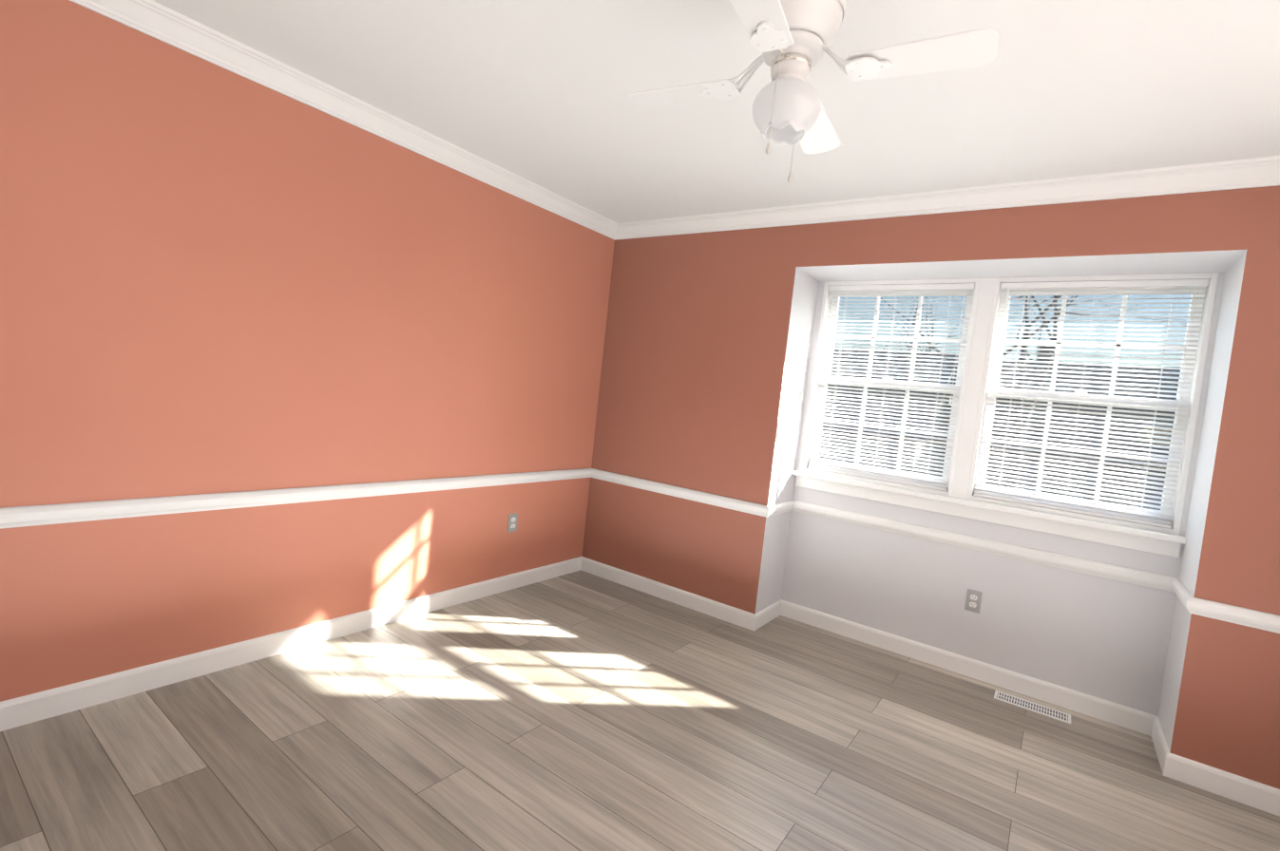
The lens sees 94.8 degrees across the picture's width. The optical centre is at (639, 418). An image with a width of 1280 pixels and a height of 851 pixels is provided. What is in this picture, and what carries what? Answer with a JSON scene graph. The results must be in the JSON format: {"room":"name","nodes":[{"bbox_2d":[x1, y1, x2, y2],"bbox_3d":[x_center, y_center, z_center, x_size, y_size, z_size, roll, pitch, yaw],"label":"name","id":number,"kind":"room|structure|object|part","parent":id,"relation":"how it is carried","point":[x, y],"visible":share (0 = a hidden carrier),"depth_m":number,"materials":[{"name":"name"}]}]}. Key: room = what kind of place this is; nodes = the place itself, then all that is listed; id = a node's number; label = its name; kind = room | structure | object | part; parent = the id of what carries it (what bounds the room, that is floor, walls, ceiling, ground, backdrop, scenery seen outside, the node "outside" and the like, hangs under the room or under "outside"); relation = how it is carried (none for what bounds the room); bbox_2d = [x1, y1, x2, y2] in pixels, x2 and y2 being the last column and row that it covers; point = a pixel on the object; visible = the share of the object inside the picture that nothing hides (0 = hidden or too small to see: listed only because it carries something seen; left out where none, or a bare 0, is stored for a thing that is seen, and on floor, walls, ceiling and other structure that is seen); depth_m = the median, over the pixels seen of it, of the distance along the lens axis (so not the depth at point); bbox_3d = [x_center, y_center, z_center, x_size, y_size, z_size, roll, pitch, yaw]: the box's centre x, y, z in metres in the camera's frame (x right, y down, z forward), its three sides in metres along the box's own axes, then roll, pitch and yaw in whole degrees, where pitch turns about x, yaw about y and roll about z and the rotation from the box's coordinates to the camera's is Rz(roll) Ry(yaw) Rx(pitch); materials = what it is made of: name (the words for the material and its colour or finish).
{"room":"empty room","nodes":[
{"label":"empty room","id":0,"kind":"room"},
{"bbox_2d":[0,0,614,702],"bbox_3d":[-1.374,-0.178,2.793,0.140,2.440,3.780,8,3,36],"label":"wall","id":1,"kind":"structure","parent":0,"point":[215,279],"depth_m":2.36,"materials":[{"name":"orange paint"}]},
{"bbox_2d":[0,556,581,731],"bbox_3d":[-1.429,0.996,2.816,0.013,0.095,3.470,8,3,36],"label":"baseboard","id":2,"kind":"structure","parent":1,"relation":"attached to","point":[101,690],"depth_m":2.46,"materials":[{"name":"white wood"}]},
{"bbox_2d":[0,468,592,529],"bbox_3d":[-1.355,0.344,2.783,0.022,0.066,3.470,8,3,36],"label":"trim","id":3,"kind":"structure","parent":1,"relation":"attached to","point":[37,515],"depth_m":2.40,"materials":[{"name":"white wood"}]},
{"bbox_2d":[69,0,616,239],"bbox_3d":[-1.159,-1.334,2.679,0.078,0.086,3.330,8,3,36],"label":"crown molding","id":4,"kind":"structure","parent":1,"relation":"attached to","point":[168,25],"depth_m":2.44,"materials":[{"name":"white wood"}]},
{"bbox_2d":[507,513,517,533],"bbox_3d":[-0.786,0.645,3.639,0.008,0.114,0.070,8,3,36],"label":"outlet","id":5,"kind":"object","parent":1,"relation":"attached to","point":[512,523],"visible":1,"depth_m":3.63,"materials":[{"name":"grey plastic"}]},
{"bbox_2d":[0,570,1279,850],"bbox_3d":[0.147,1.316,1.890,3.980,0.120,4.163,8,3,36],"label":"floor","id":6,"kind":"structure","parent":0,"point":[580,711],"depth_m":2.14,"materials":[{"name":"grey wood"}]},
{"bbox_2d":[993,690,1070,724],"bbox_3d":[1.899,1.395,2.851,0.310,0.005,0.105,8,3,36],"label":"floor vent","id":7,"kind":"object","parent":6,"relation":"in","point":[1032,707],"visible":1,"depth_m":2.84,"materials":[{"name":"white metal"}]},
{"bbox_2d":[152,0,1279,223],"bbox_3d":[0.307,-1.232,1.616,3.980,0.120,3.780,8,3,36],"label":"ceiling","id":8,"kind":"structure","parent":0,"point":[535,91],"depth_m":2.09,"materials":[{"name":"white paint"}]},
{"bbox_2d":[628,0,999,182],"bbox_3d":[0.384,-0.898,1.495,0.694,0.516,0.694,5,3,-17],"label":"ceiling fan","id":9,"kind":"object","parent":8,"relation":"hanging from","point":[792,41],"visible":1,"depth_m":1.42,"materials":[{"name":"white plastic"}]},
{"bbox_3d":[0.117,-0.903,1.632,0.322,0.023,0.140,8,3,36],"label":"blade","id":10,"kind":"part","parent":9,"relation":"part of","materials":[{"name":"white wood"}]},
{"bbox_3d":[0.245,-0.870,1.231,0.140,0.023,0.322,8,3,36],"label":"blade","id":11,"kind":"part","parent":9,"relation":"part of","materials":[{"name":"white wood"}]},
{"bbox_3d":[0.336,-0.770,1.442,0.012,0.256,0.050,8,3,36],"label":"pull chain","id":12,"kind":"part","parent":9,"relation":"part of","materials":[{"name":"silver metal"}]},
{"bbox_3d":[0.372,-0.784,1.501,0.170,0.134,0.170,8,3,36],"label":"lamp shade","id":13,"kind":"part","parent":9,"relation":"part of","materials":[{"name":"white glass"}]},
{"bbox_3d":[0.405,-0.766,1.561,0.012,0.261,0.050,8,3,36],"label":"pull chain","id":14,"kind":"part","parent":9,"relation":"part of","materials":[{"name":"silver metal"}]},
{"bbox_3d":[0.517,-0.866,1.763,0.140,0.023,0.322,8,3,36],"label":"blade","id":15,"kind":"part","parent":9,"relation":"part of","materials":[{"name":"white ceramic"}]},
{"bbox_3d":[0.645,-0.834,1.362,0.322,0.023,0.140,8,3,36],"label":"blade","id":16,"kind":"part","parent":9,"relation":"part of","materials":[{"name":"white wood"}]},
{"bbox_2d":[582,185,1279,789],"bbox_3d":[1.234,0.085,3.153,3.700,2.440,0.140,8,3,36],"label":"wall","id":17,"kind":"structure","parent":0,"point":[698,358],"depth_m":3.25,"materials":[{"name":"orange paint"}]},
{"bbox_2d":[581,556,760,631],"bbox_3d":[0.136,1.117,3.816,1.335,0.095,0.013,8,3,36],"label":"baseboard","id":18,"kind":"structure","parent":17,"relation":"attached to","point":[748,620],"depth_m":3.75,"materials":[{"name":"white wood"}]},
{"bbox_2d":[589,468,775,517],"bbox_3d":[0.207,0.465,3.780,1.344,0.066,0.022,8,3,36],"label":"trim","id":19,"kind":"structure","parent":17,"relation":"attached to","point":[749,507],"depth_m":3.70,"materials":[{"name":"white wood"}]},
{"bbox_2d":[756,599,783,630],"bbox_3d":[0.783,1.196,3.590,0.013,0.095,0.360,8,3,36],"label":"baseboard","id":20,"kind":"structure","parent":17,"relation":"attached to","point":[774,610],"depth_m":3.61,"materials":[{"name":"white wood"}]},
{"bbox_2d":[775,500,798,515],"bbox_3d":[0.848,0.544,3.545,0.022,0.066,0.330,8,3,36],"label":"trim","id":21,"kind":"structure","parent":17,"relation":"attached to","point":[786,506],"depth_m":3.59,"materials":[{"name":"white wood"}]},
{"bbox_2d":[616,155,1279,239],"bbox_3d":[1.295,-1.087,3.010,3.700,0.086,0.078,8,3,36],"label":"crown molding","id":22,"kind":"structure","parent":17,"relation":"attached to","point":[1257,172],"depth_m":2.74,"materials":[{"name":"white wood"}]},
{"bbox_2d":[1147,713,1167,754],"bbox_3d":[2.242,1.402,2.535,0.013,0.095,0.360,8,3,36],"label":"baseboard","id":23,"kind":"structure","parent":17,"relation":"attached to","point":[1155,730],"depth_m":2.62,"materials":[{"name":"white"}]},
{"bbox_2d":[1166,576,1187,597],"bbox_3d":[2.299,0.749,2.495,0.022,0.066,0.330,8,3,36],"label":"trim","id":24,"kind":"structure","parent":17,"relation":"attached to","point":[1174,584],"depth_m":2.61,"materials":[{"name":"white wood"}]},
{"bbox_2d":[1156,743,1279,817],"bbox_3d":[2.322,1.424,2.236,0.496,0.095,0.013,8,3,36],"label":"baseboard","id":25,"kind":"structure","parent":17,"relation":"attached to","point":[1257,795],"depth_m":2.28,"materials":[{"name":"white"}]},
{"bbox_2d":[1178,590,1279,633],"bbox_3d":[2.386,0.771,2.204,0.505,0.066,0.022,8,3,36],"label":"trim","id":26,"kind":"structure","parent":17,"relation":"attached to","point":[1240,616],"depth_m":2.27,"materials":[{"name":"white wood"}]},
{"bbox_2d":[764,258,1238,737],"bbox_3d":[1.720,0.138,3.124,2.025,2.440,0.383,8,3,36],"label":"wall","id":27,"kind":"structure","parent":0,"point":[1113,640],"depth_m":3.05,"materials":[{"name":"white paint"}]},
{"bbox_2d":[802,278,995,498],"bbox_3d":[1.488,-0.205,3.451,0.913,1.185,0.140,8,3,36],"label":"window","id":28,"kind":"structure","parent":27,"relation":"in","point":[969,333],"depth_m":3.31,"materials":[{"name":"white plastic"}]},
{"bbox_2d":[808,283,974,491],"bbox_3d":[1.428,-0.211,3.427,0.787,1.132,0.045,8,3,36],"label":"window blind","id":29,"kind":"object","parent":28,"relation":"attached to","point":[923,287],"visible":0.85,"depth_m":3.41,"materials":[{"name":"white plastic"}]},
{"bbox_2d":[783,600,1147,735],"bbox_3d":[1.622,1.304,3.214,1.825,0.095,0.013,8,3,36],"label":"baseboard","id":30,"kind":"structure","parent":27,"relation":"attached to","point":[1127,717],"depth_m":3.09,"materials":[{"name":"white wood"}]},
{"bbox_2d":[964,589,982,613],"bbox_3d":[1.770,0.969,3.122,0.070,0.114,0.008,8,3,36],"label":"outlet","id":31,"kind":"object","parent":27,"relation":"attached to","point":[973,601],"visible":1,"depth_m":3.12,"materials":[{"name":"grey plastic"}]},
{"bbox_2d":[794,501,1166,591],"bbox_3d":[1.689,0.651,3.181,1.825,0.066,0.022,8,3,36],"label":"trim","id":32,"kind":"structure","parent":27,"relation":"attached to","point":[1108,571],"depth_m":3.06,"materials":[{"name":"white wood"}]},
{"bbox_2d":[792,470,1186,557],"bbox_3d":[1.706,0.476,3.171,1.825,0.100,0.085,8,3,36],"label":"window sill","id":33,"kind":"structure","parent":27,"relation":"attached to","point":[1136,539],"depth_m":3.03,"materials":[{"name":"white wood"}]},
{"bbox_2d":[966,272,1219,534],"bbox_3d":[2.199,-0.106,2.937,0.853,1.185,0.140,8,3,36],"label":"window","id":34,"kind":"structure","parent":27,"relation":"in","point":[1197,372],"depth_m":2.86,"materials":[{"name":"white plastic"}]},
{"bbox_2d":[974,279,1208,528],"bbox_3d":[2.167,-0.107,2.892,0.797,1.132,0.045,8,3,36],"label":"window blind","id":35,"kind":"object","parent":34,"relation":"attached to","point":[1195,283],"visible":0.94,"depth_m":2.87,"materials":[{"name":"white plastic"}]},
{"label":"outside","id":36,"kind":"structure","parent":0,"visible":0},
{"bbox_3d":[57.886,6.681,85.966,240.000,0.300,198.977,8,3,36],"label":"lawn","id":37,"kind":"structure","parent":36,"visible":0},
{"bbox_2d":[819,349,958,477],"bbox_3d":[6.492,-0.316,28.556,15.300,8.000,9.300,8,3,36],"label":"house","id":38,"kind":"structure","parent":37,"relation":"on","point":[908,361],"depth_m":22.91,"materials":[{"name":"black"}]},
{"bbox_2d":[849,296,1021,352],"bbox_3d":[19.455,-3.256,41.535,13.275,15.418,12.702,8,3,36],"label":"tree","id":39,"kind":"object","parent":37,"relation":"on","point":[929,347],"depth_m":43.22,"materials":[{"name":"black plant"}]},
{"bbox_2d":[839,295,1184,488],"bbox_3d":[9.481,-2.183,15.950,12.157,13.539,7.325,8,3,36],"label":"tree","id":40,"kind":"object","parent":37,"relation":"on","point":[1027,338],"depth_m":13.73,"materials":[{"name":"black plant"}]},
{"bbox_2d":[985,345,1180,510],"bbox_3d":[20.492,1.473,21.212,14.800,8.100,8.800,8,3,36],"label":"house","id":41,"kind":"structure","parent":37,"relation":"on","point":[1108,390],"depth_m":20.77,"materials":[{"name":"black"}]}
]}

